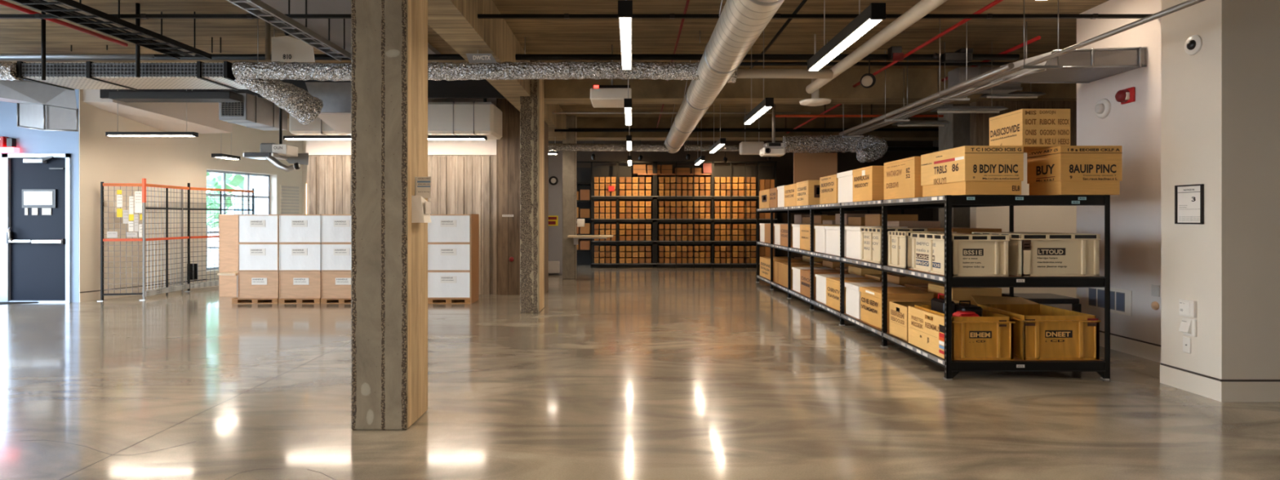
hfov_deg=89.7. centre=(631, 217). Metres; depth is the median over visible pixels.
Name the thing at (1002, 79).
conduit
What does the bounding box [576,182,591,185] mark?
shelf
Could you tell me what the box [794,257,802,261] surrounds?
carton
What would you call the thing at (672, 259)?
carton
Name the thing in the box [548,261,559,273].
radiator
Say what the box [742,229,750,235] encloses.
carton
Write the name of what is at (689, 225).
carton
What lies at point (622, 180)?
carton
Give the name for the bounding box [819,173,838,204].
carton
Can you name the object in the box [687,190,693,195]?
carton
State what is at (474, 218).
board
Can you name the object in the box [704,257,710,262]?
carton
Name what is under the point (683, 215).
carton
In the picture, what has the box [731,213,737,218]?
carton
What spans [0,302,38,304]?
door mat
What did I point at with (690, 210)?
carton
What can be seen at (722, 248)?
carton
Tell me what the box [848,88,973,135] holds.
conduit
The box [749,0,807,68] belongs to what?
pipe
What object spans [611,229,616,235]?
carton
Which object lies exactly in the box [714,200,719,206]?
carton
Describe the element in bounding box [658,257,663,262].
carton
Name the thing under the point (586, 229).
carton
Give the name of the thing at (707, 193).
carton
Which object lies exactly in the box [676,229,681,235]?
carton
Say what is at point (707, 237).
carton
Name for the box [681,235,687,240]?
carton
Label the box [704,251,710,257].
carton
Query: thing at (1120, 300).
air vent
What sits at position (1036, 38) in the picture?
pipe
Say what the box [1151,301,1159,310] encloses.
doorbell
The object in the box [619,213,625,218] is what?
carton
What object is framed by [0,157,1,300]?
door
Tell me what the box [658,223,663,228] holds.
carton
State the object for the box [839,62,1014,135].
conduit
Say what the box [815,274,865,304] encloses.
carton
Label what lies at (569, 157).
concrete column
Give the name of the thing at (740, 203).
carton
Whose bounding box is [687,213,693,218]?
carton
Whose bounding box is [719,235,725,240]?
carton
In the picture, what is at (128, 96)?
channel
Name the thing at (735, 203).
carton
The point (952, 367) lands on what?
shelving
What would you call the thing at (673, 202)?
carton
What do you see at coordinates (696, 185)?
carton
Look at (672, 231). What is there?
carton
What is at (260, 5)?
cable tray
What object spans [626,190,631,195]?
carton
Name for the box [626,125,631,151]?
strip light
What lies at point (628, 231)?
carton
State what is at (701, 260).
carton
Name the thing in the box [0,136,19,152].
exit sign
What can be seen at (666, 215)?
carton
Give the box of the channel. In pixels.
[109,90,243,102]
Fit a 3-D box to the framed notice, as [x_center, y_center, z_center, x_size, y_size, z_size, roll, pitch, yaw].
[4.809,-0.116,5.543,0.021,0.338,0.269,0,0,0]
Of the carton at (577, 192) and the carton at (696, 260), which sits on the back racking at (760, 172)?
the carton at (696, 260)
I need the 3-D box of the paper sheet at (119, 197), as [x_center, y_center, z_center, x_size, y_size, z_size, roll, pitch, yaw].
[-9.275,-0.304,11.651,0.088,0.220,0.003,0,0,-12]
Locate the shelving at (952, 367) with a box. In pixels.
[755,195,1110,380]
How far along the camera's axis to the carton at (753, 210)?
19.40 m
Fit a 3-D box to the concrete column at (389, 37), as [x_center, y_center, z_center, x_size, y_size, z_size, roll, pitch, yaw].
[-1.780,-0.500,4.765,0.400,4.000,0.470,0,0,0]
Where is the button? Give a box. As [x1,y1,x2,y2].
[508,256,514,262]
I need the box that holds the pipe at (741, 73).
[736,68,833,79]
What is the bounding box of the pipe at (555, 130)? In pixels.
[554,128,871,132]
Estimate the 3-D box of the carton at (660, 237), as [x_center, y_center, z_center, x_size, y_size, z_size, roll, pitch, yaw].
[0.904,0.615,19.591,0.144,0.147,0.410,0,0,0]
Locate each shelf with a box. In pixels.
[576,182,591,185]
[576,200,591,202]
[576,233,591,235]
[576,248,591,251]
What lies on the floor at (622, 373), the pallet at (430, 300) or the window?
the pallet at (430, 300)
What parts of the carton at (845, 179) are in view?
lid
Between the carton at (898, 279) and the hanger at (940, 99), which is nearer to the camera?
the hanger at (940, 99)
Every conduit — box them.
[0,54,154,57]
[552,111,810,113]
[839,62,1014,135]
[848,0,1205,134]
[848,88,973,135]
[852,78,1004,135]
[856,64,1048,135]
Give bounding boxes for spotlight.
[591,140,595,159]
[638,140,642,160]
[685,153,690,159]
[723,151,727,162]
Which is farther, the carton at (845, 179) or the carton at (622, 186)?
the carton at (622, 186)
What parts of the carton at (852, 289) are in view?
lid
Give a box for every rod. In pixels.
[41,11,45,79]
[135,3,140,77]
[211,36,213,53]
[257,18,257,62]
[265,21,270,60]
[1025,22,1026,58]
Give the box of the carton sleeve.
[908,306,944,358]
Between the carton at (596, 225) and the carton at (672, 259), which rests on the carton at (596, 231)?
the carton at (596, 225)
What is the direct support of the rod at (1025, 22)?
hanging from the ceiling
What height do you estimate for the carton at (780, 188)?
0.420 m
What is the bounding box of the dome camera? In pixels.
[1184,35,1202,55]
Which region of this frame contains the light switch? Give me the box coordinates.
[1178,317,1196,337]
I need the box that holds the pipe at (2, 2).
[0,0,128,46]
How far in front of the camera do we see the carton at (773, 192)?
13.42 m
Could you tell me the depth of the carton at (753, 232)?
19.38 m
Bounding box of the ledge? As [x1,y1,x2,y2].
[217,271,237,297]
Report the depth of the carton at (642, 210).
19.39 m
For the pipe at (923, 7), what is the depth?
6.10 m
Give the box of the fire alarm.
[1115,86,1135,104]
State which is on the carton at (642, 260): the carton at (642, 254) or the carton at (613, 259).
the carton at (642, 254)
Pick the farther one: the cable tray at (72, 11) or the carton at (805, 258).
the carton at (805, 258)
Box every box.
[576,218,584,226]
[702,163,711,173]
[887,45,903,60]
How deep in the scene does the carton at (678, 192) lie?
19.39 m
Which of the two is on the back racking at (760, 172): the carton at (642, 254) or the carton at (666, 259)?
the carton at (666, 259)
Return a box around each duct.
[0,61,23,80]
[0,80,78,131]
[83,88,231,133]
[218,93,287,130]
[231,61,699,81]
[234,78,323,124]
[288,98,502,140]
[305,82,351,133]
[548,143,671,151]
[663,0,784,153]
[684,144,739,151]
[726,67,737,83]
[782,133,888,162]
[947,65,1022,93]
[991,46,1146,83]
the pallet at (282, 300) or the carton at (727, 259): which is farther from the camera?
the carton at (727, 259)
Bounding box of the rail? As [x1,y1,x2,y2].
[0,13,1152,18]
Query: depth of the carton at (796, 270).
11.59 m
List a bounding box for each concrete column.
[351,0,427,430]
[520,60,544,312]
[562,115,576,279]
[938,103,969,227]
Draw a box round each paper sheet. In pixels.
[106,231,117,237]
[116,190,121,194]
[116,195,122,207]
[116,208,122,217]
[123,209,128,223]
[126,231,137,237]
[128,196,133,213]
[128,213,133,220]
[128,221,133,231]
[133,213,138,231]
[134,191,142,213]
[138,224,142,237]
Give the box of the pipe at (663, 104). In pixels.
[656,103,664,128]
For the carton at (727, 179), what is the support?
on the carton at (727, 185)
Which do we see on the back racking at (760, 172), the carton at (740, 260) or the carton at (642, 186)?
the carton at (740, 260)
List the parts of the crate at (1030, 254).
lid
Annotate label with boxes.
[608,186,614,191]
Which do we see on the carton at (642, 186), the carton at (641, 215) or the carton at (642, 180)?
the carton at (642, 180)
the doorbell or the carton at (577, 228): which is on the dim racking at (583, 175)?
the carton at (577, 228)
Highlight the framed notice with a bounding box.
[1174,183,1204,224]
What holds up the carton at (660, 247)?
on the carton at (660, 253)
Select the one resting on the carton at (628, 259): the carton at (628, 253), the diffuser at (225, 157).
the carton at (628, 253)
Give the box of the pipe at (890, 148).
[887,146,938,151]
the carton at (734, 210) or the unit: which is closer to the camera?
the unit
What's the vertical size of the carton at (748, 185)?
0.170 m
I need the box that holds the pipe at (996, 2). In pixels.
[853,0,1003,87]
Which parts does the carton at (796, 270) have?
lid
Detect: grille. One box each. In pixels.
[220,102,243,115]
[861,75,872,86]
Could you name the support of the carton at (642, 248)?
on the carton at (642, 254)
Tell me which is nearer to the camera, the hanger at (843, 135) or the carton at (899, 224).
the carton at (899, 224)
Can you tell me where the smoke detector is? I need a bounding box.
[1094,98,1111,118]
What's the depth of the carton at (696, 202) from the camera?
19.40 m
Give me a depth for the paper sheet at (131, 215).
11.69 m
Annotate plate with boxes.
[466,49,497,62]
[502,214,513,217]
[1151,284,1159,297]
[1182,336,1191,353]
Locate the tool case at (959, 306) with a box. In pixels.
[955,300,982,316]
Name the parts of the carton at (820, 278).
lid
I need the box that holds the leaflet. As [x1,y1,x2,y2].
[414,177,431,198]
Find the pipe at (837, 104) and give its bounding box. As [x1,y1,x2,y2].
[786,103,842,133]
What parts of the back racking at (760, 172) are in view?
rail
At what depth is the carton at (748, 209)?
19.39 m
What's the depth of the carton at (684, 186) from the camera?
19.39 m
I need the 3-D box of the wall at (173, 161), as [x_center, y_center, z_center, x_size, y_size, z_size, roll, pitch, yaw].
[-9.297,-0.500,14.052,0.300,4.000,5.350,0,0,14]
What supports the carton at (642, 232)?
on the carton at (642, 237)
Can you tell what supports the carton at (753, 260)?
on the back racking at (760, 172)
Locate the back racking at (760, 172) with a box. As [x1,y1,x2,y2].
[576,161,777,267]
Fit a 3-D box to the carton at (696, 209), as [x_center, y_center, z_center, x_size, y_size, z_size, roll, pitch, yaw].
[1.959,-0.237,19.590,0.144,0.157,0.410,0,0,0]
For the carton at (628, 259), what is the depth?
19.40 m
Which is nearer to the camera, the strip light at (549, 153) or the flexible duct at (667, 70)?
the flexible duct at (667, 70)
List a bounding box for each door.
[0,153,71,302]
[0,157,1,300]
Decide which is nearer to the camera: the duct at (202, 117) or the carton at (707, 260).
the duct at (202, 117)
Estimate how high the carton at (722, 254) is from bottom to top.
0.153 m
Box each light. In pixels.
[105,88,198,137]
[211,133,240,159]
[283,135,487,140]
[548,151,558,155]
[617,0,632,71]
[623,79,631,125]
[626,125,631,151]
[627,125,631,165]
[694,155,705,165]
[709,103,725,153]
[743,30,773,124]
[807,0,885,71]
[892,120,951,126]
[929,42,1007,112]
[979,83,1044,97]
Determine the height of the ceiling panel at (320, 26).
0.070 m
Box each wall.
[0,79,79,302]
[79,88,302,302]
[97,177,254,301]
[302,139,306,214]
[306,98,496,294]
[496,98,548,295]
[548,141,933,258]
[548,151,562,274]
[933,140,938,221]
[969,101,1076,297]
[1076,0,1160,345]
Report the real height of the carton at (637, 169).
0.280 m
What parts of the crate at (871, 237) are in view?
lid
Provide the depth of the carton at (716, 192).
19.39 m
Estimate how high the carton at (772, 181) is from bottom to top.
0.499 m
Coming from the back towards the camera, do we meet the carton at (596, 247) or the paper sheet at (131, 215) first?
the carton at (596, 247)
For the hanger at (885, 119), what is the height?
1.055 m
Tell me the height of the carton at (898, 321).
0.397 m
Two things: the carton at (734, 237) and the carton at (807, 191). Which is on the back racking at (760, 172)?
the carton at (734, 237)
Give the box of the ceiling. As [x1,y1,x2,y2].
[0,0,1108,141]
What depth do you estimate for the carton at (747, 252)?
19.39 m
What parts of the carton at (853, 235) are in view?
lid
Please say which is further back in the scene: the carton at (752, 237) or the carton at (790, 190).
the carton at (752, 237)
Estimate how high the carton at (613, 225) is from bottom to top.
0.147 m
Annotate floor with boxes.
[0,264,1279,479]
[225,468,272,479]
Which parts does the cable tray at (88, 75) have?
frame, frame, frame, frame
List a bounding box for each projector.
[242,80,308,172]
[590,44,631,107]
[759,103,785,156]
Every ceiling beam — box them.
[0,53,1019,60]
[427,0,565,140]
[544,68,1076,103]
[548,117,938,140]
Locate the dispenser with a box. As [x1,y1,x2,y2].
[411,195,431,222]
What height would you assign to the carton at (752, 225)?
0.147 m
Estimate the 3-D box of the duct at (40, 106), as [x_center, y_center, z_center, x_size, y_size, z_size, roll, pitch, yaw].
[-8.873,-1.688,9.613,0.958,0.912,2.043,0,0,-45]
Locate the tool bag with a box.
[931,293,955,315]
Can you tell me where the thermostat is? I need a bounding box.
[1178,298,1196,317]
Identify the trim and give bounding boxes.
[0,300,65,302]
[99,79,506,98]
[306,183,306,214]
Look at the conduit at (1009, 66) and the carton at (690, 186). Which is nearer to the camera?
the conduit at (1009, 66)
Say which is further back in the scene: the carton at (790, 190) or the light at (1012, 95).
the carton at (790, 190)
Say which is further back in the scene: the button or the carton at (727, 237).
the carton at (727, 237)
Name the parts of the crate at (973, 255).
lid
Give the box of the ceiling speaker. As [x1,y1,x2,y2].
[860,60,875,88]
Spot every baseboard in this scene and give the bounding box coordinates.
[80,279,206,302]
[1099,330,1279,401]
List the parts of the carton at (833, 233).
lid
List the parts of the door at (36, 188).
handle, vision panel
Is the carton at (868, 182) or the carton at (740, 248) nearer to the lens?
the carton at (868, 182)
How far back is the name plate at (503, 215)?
12.47 m
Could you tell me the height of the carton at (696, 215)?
0.157 m
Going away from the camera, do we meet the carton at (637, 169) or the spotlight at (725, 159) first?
the spotlight at (725, 159)
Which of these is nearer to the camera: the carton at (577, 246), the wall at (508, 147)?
the wall at (508, 147)
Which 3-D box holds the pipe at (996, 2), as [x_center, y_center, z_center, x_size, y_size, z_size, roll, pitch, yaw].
[3.720,-2.200,8.370,0.044,0.042,4.740,0,0,0]
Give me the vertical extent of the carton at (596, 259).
0.153 m
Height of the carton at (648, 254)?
0.153 m
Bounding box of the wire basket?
[186,263,197,279]
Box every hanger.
[841,103,863,137]
[883,50,910,121]
[937,18,969,101]
[1021,0,1062,69]
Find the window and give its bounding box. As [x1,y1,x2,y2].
[206,169,270,270]
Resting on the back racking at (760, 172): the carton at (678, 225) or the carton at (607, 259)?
the carton at (607, 259)
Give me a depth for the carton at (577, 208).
20.05 m
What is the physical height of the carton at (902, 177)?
0.446 m
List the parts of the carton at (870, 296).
lid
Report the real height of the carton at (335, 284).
0.474 m
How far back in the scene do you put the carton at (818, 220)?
12.73 m
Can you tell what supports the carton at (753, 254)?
on the carton at (753, 260)
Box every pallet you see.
[231,297,279,303]
[278,297,321,303]
[320,297,351,303]
[427,297,470,303]
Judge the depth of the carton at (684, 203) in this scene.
19.39 m
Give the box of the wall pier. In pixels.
[1160,0,1279,379]
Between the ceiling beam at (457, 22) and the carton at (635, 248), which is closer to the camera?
the ceiling beam at (457, 22)
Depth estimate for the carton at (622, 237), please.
19.40 m
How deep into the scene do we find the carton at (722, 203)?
19.40 m
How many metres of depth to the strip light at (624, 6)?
4.50 m
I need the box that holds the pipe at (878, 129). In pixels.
[568,128,938,131]
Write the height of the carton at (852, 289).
0.430 m
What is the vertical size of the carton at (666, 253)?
0.153 m
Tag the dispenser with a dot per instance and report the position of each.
(420, 207)
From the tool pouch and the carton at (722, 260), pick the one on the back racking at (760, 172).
the carton at (722, 260)
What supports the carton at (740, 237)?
on the back racking at (760, 172)
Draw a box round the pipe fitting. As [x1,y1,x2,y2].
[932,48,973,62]
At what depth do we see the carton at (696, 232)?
19.39 m
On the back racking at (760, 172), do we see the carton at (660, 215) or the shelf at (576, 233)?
the carton at (660, 215)
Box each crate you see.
[859,227,927,263]
[887,231,956,268]
[910,232,1009,276]
[914,305,1015,359]
[970,295,1101,359]
[971,231,1101,276]
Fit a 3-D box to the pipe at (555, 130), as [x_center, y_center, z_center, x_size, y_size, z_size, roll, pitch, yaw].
[1.700,-1.820,13.400,6.600,0.057,0.060,0,0,0]
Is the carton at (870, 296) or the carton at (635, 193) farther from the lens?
the carton at (635, 193)
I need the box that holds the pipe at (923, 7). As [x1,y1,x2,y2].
[805,0,947,93]
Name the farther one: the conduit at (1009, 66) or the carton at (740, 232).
the carton at (740, 232)
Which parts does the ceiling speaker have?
stem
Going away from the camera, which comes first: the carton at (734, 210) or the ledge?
the ledge
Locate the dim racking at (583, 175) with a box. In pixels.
[576,167,591,264]
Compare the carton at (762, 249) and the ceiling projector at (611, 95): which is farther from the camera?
the carton at (762, 249)
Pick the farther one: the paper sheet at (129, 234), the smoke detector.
the paper sheet at (129, 234)
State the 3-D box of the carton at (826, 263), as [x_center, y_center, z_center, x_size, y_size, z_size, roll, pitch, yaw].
[4.050,1.077,12.340,0.581,0.501,0.620,0,0,0]
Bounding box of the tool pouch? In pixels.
[952,311,979,316]
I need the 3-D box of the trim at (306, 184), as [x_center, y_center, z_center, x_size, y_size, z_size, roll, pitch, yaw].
[-6.377,-0.085,12.640,0.027,1.170,0.040,0,0,0]
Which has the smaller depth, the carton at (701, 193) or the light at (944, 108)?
the light at (944, 108)
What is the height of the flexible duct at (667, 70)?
0.240 m
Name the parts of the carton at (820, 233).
lid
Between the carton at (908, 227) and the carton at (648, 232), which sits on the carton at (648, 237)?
the carton at (648, 232)
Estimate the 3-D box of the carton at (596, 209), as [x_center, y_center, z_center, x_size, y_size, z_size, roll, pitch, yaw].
[-1.054,-0.237,19.587,0.140,0.157,0.410,0,0,0]
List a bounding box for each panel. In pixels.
[245,0,440,53]
[280,184,298,214]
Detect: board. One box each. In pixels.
[218,214,237,297]
[470,213,479,303]
[793,152,837,183]
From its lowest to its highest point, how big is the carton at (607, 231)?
0.147 m
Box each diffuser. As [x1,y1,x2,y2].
[107,135,191,136]
[218,156,238,159]
[285,138,484,139]
[619,17,631,69]
[625,107,631,125]
[626,141,631,150]
[710,144,724,152]
[744,106,771,124]
[809,18,880,71]
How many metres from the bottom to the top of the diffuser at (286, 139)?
0.012 m
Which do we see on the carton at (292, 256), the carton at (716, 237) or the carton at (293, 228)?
the carton at (293, 228)
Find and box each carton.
[237,214,279,243]
[237,243,279,271]
[237,271,279,297]
[279,214,321,243]
[279,243,321,271]
[279,271,321,297]
[321,214,351,243]
[321,243,351,271]
[321,271,351,297]
[427,214,470,243]
[427,243,470,271]
[427,271,470,298]
[576,191,579,199]
[576,207,579,217]
[576,224,579,233]
[576,239,579,249]
[580,189,590,199]
[580,208,590,217]
[580,222,590,233]
[580,240,590,249]
[594,177,599,183]
[594,183,599,190]
[594,190,599,195]
[594,200,599,206]
[594,207,599,213]
[594,213,599,218]
[594,223,599,228]
[594,229,599,235]
[594,245,599,251]
[594,251,599,257]
[594,257,599,262]
[600,177,604,183]
[600,183,604,190]
[600,190,604,195]
[600,200,604,206]
[600,207,604,213]
[600,213,604,218]
[600,223,604,228]
[600,229,604,235]
[600,245,604,251]
[600,251,604,257]
[600,257,604,262]
[605,177,610,183]
[605,183,610,190]
[605,190,610,195]
[605,200,610,206]
[605,207,610,213]
[605,213,610,218]
[605,223,610,228]
[605,229,610,235]
[605,245,610,251]
[605,251,610,257]
[605,257,610,262]
[611,177,616,183]
[611,190,616,195]
[611,200,616,206]
[611,207,616,213]
[611,213,616,218]
[611,223,616,228]
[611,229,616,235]
[611,235,616,240]
[611,245,616,251]
[611,251,616,257]
[611,257,616,262]
[619,177,625,183]
[619,183,625,190]
[619,190,625,195]
[619,200,625,206]
[619,207,625,213]
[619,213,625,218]
[619,223,625,228]
[619,229,625,235]
[619,235,625,240]
[619,245,625,251]
[619,251,625,257]
[619,257,625,262]
[626,177,631,183]
[626,183,631,190]
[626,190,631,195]
[626,200,631,206]
[626,207,631,213]
[626,213,631,218]
[626,223,631,228]
[626,229,631,235]
[626,235,631,240]
[626,245,631,251]
[626,251,631,257]
[626,257,631,262]
[632,177,638,183]
[632,183,638,190]
[632,190,638,195]
[632,200,638,206]
[632,207,638,213]
[632,213,638,218]
[632,223,638,228]
[632,229,638,235]
[632,235,638,240]
[632,245,638,251]
[632,251,638,257]
[632,257,638,262]
[633,164,645,174]
[639,177,644,183]
[639,183,644,190]
[639,190,644,195]
[639,200,644,206]
[639,207,644,213]
[639,213,644,218]
[639,223,644,228]
[639,229,644,235]
[639,235,644,240]
[639,245,644,251]
[639,251,644,257]
[639,257,644,262]
[645,177,651,183]
[645,183,651,190]
[645,190,651,195]
[645,200,651,206]
[645,207,651,213]
[645,213,651,218]
[645,223,651,228]
[645,229,651,235]
[645,235,651,240]
[645,245,651,251]
[645,251,651,257]
[645,257,651,262]
[647,164,660,173]
[658,177,663,183]
[658,183,663,190]
[658,190,663,195]
[658,200,663,206]
[658,207,663,213]
[658,213,663,218]
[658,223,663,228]
[658,229,663,235]
[658,235,663,240]
[658,245,663,251]
[658,251,663,257]
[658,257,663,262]
[661,164,672,173]
[664,177,669,183]
[664,183,669,190]
[664,190,669,195]
[664,200,669,206]
[664,207,669,213]
[664,213,669,218]
[664,223,669,228]
[664,229,669,235]
[664,235,669,240]
[664,245,669,251]
[664,251,669,257]
[664,257,669,262]
[670,177,675,183]
[670,183,675,190]
[670,190,675,195]
[670,200,675,206]
[670,207,675,213]
[670,213,675,218]
[670,223,675,228]
[670,229,675,235]
[670,235,675,240]
[670,245,675,251]
[670,251,675,257]
[670,257,675,262]
[674,168,689,173]
[676,177,681,183]
[676,183,681,190]
[676,190,681,195]
[676,200,681,206]
[676,207,681,213]
[676,213,681,218]
[676,223,681,228]
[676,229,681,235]
[676,235,681,240]
[676,245,681,251]
[676,251,681,257]
[676,257,681,262]
[681,177,687,183]
[681,183,687,190]
[681,190,687,195]
[681,200,687,206]
[681,207,687,213]
[681,213,687,218]
[681,223,687,228]
[681,229,687,235]
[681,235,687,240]
[681,245,687,251]
[681,251,687,257]
[681,257,687,262]
[687,177,693,183]
[687,183,693,190]
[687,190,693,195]
[687,200,693,206]
[687,207,693,213]
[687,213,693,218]
[687,223,693,228]
[687,229,693,235]
[687,235,693,240]
[687,245,693,251]
[687,251,693,257]
[687,257,693,262]
[691,168,702,173]
[693,177,698,183]
[693,183,698,190]
[693,190,698,195]
[693,200,698,206]
[693,207,698,213]
[693,213,698,218]
[693,223,698,228]
[693,229,698,235]
[693,235,698,240]
[693,245,698,251]
[693,251,698,257]
[693,257,698,262]
[698,177,704,183]
[698,183,704,190]
[698,190,704,195]
[698,200,704,206]
[698,207,704,213]
[698,213,704,218]
[698,223,704,228]
[698,229,704,235]
[698,235,704,240]
[698,245,704,251]
[698,251,704,257]
[698,257,704,262]
[704,177,710,183]
[704,183,710,190]
[704,190,710,195]
[704,200,710,206]
[704,207,710,213]
[704,213,710,218]
[704,223,710,228]
[704,229,710,235]
[704,235,710,240]
[704,245,710,251]
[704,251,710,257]
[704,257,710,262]
[714,177,719,183]
[714,183,719,190]
[714,190,719,195]
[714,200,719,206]
[714,207,719,213]
[714,213,719,218]
[714,223,719,228]
[714,229,719,235]
[714,235,719,240]
[714,245,719,251]
[714,251,719,257]
[714,257,719,262]
[719,177,725,183]
[719,183,725,190]
[719,190,725,195]
[719,200,725,206]
[719,207,725,213]
[719,213,725,218]
[719,223,725,228]
[719,229,725,235]
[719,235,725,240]
[719,245,725,251]
[719,251,725,257]
[719,257,725,262]
[724,177,730,183]
[724,183,730,190]
[724,207,730,213]
[724,229,730,235]
[724,235,730,240]
[724,251,730,257]
[724,257,730,262]
[725,190,730,195]
[725,200,730,206]
[725,213,730,218]
[725,223,730,228]
[725,245,730,251]
[731,177,737,183]
[731,183,737,190]
[731,190,737,195]
[731,200,737,206]
[731,207,737,213]
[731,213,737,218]
[731,223,737,228]
[731,229,737,235]
[731,235,737,240]
[731,245,737,251]
[731,251,737,257]
[731,257,737,262]
[736,229,743,235]
[736,235,743,240]
[736,257,743,262]
[737,177,743,183]
[737,183,743,190]
[737,190,743,195]
[737,200,743,206]
[737,207,743,213]
[737,213,743,218]
[737,223,743,228]
[737,245,743,251]
[737,251,743,257]
[742,177,750,183]
[742,183,750,190]
[742,207,750,213]
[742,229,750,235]
[742,235,750,240]
[742,251,750,257]
[742,257,750,262]
[743,190,750,195]
[743,200,750,206]
[743,213,750,218]
[743,223,750,228]
[743,245,750,251]
[748,177,755,183]
[748,183,755,190]
[748,207,755,213]
[748,229,755,235]
[748,235,755,240]
[748,257,755,262]
[749,200,755,206]
[749,223,755,228]
[749,245,755,251]
[749,251,755,257]
[750,190,755,195]
[750,213,755,218]
[759,179,764,191]
[759,188,769,208]
[759,213,764,218]
[759,223,764,242]
[759,246,764,262]
[760,256,801,280]
[764,179,770,189]
[764,213,770,218]
[764,223,774,244]
[764,246,770,256]
[769,187,777,208]
[770,179,774,188]
[773,223,807,244]
[773,261,822,288]
[777,185,784,207]
[780,224,792,247]
[784,183,796,206]
[791,224,799,248]
[791,266,833,293]
[794,214,827,223]
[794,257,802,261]
[796,180,819,205]
[800,224,847,251]
[800,269,849,298]
[802,217,809,224]
[802,255,826,262]
[813,215,835,224]
[813,225,853,253]
[813,261,822,265]
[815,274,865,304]
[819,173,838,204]
[822,220,835,224]
[822,259,853,269]
[824,226,845,256]
[826,277,881,311]
[835,213,879,225]
[836,169,852,203]
[844,226,907,259]
[844,282,903,319]
[848,217,865,226]
[848,265,881,276]
[852,165,884,201]
[859,286,933,329]
[865,214,918,226]
[865,274,881,280]
[884,156,922,199]
[887,221,940,226]
[887,272,937,286]
[888,299,962,341]
[904,284,928,292]
[907,226,957,231]
[920,145,1023,196]
[928,227,1001,233]
[928,283,1001,306]
[989,108,1070,152]
[1026,145,1122,195]
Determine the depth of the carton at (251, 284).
11.26 m
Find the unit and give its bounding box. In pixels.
[739,108,764,155]
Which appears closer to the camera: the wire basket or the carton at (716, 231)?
the wire basket
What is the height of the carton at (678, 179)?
0.170 m
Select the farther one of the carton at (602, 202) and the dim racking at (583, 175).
the dim racking at (583, 175)
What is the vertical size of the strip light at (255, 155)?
0.073 m
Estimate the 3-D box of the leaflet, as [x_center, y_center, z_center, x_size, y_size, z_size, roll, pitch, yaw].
[-1.522,-0.223,4.705,0.114,0.155,0.030,0,0,0]
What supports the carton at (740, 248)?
on the carton at (740, 254)
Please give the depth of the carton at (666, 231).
19.39 m
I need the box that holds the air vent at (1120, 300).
[1085,287,1131,315]
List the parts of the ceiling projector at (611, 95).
casing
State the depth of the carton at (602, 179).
19.39 m
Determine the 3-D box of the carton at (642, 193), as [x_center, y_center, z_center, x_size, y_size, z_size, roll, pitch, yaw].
[0.316,-0.747,19.586,0.166,0.170,0.410,0,0,0]
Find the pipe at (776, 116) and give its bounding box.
[775,115,943,117]
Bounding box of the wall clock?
[548,176,558,185]
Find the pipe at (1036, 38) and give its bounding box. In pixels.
[941,35,1040,81]
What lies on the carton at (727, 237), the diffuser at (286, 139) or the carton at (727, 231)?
the carton at (727, 231)
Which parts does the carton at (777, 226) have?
lid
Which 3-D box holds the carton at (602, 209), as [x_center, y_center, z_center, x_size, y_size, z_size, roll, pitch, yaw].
[-0.882,-0.237,19.580,0.140,0.157,0.410,0,0,0]
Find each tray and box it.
[10,0,211,58]
[17,61,247,90]
[226,0,351,61]
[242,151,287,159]
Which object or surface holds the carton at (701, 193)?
on the back racking at (760, 172)
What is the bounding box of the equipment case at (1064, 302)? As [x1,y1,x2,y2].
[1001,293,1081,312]
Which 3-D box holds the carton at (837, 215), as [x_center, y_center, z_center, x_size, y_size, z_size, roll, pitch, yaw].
[4.050,0.237,11.540,0.581,0.621,0.620,0,0,0]
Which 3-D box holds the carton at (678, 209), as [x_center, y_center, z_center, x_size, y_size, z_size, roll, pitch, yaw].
[1.431,-0.237,19.581,0.144,0.157,0.410,0,0,0]
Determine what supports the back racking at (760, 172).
on the floor at (622, 373)
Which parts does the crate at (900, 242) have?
lid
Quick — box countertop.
[567,235,613,244]
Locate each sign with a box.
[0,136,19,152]
[271,28,315,62]
[548,215,558,225]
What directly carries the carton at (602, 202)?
on the carton at (602, 209)
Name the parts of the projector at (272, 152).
casing, curved arm, plate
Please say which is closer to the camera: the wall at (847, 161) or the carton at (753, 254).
the carton at (753, 254)
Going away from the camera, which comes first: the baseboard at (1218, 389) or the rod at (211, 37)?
the baseboard at (1218, 389)
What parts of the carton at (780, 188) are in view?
lid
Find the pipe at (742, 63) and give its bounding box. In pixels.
[739,62,1013,65]
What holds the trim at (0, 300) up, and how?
attached to the wall at (28, 140)
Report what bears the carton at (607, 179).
on the carton at (606, 184)
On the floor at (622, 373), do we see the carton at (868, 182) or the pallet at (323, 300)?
the pallet at (323, 300)
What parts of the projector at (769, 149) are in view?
casing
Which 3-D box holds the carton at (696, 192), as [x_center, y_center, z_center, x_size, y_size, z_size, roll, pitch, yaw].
[1.959,-0.747,19.597,0.144,0.170,0.410,0,0,0]
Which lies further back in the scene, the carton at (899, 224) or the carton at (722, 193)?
the carton at (722, 193)
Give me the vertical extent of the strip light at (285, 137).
0.064 m
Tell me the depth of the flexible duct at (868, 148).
12.24 m
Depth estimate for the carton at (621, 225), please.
19.38 m
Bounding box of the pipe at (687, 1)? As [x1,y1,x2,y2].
[666,0,689,80]
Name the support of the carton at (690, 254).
on the carton at (690, 260)
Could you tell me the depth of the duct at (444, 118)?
11.60 m
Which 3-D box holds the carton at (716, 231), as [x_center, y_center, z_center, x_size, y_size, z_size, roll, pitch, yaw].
[2.585,0.438,19.582,0.151,0.147,0.410,0,0,0]

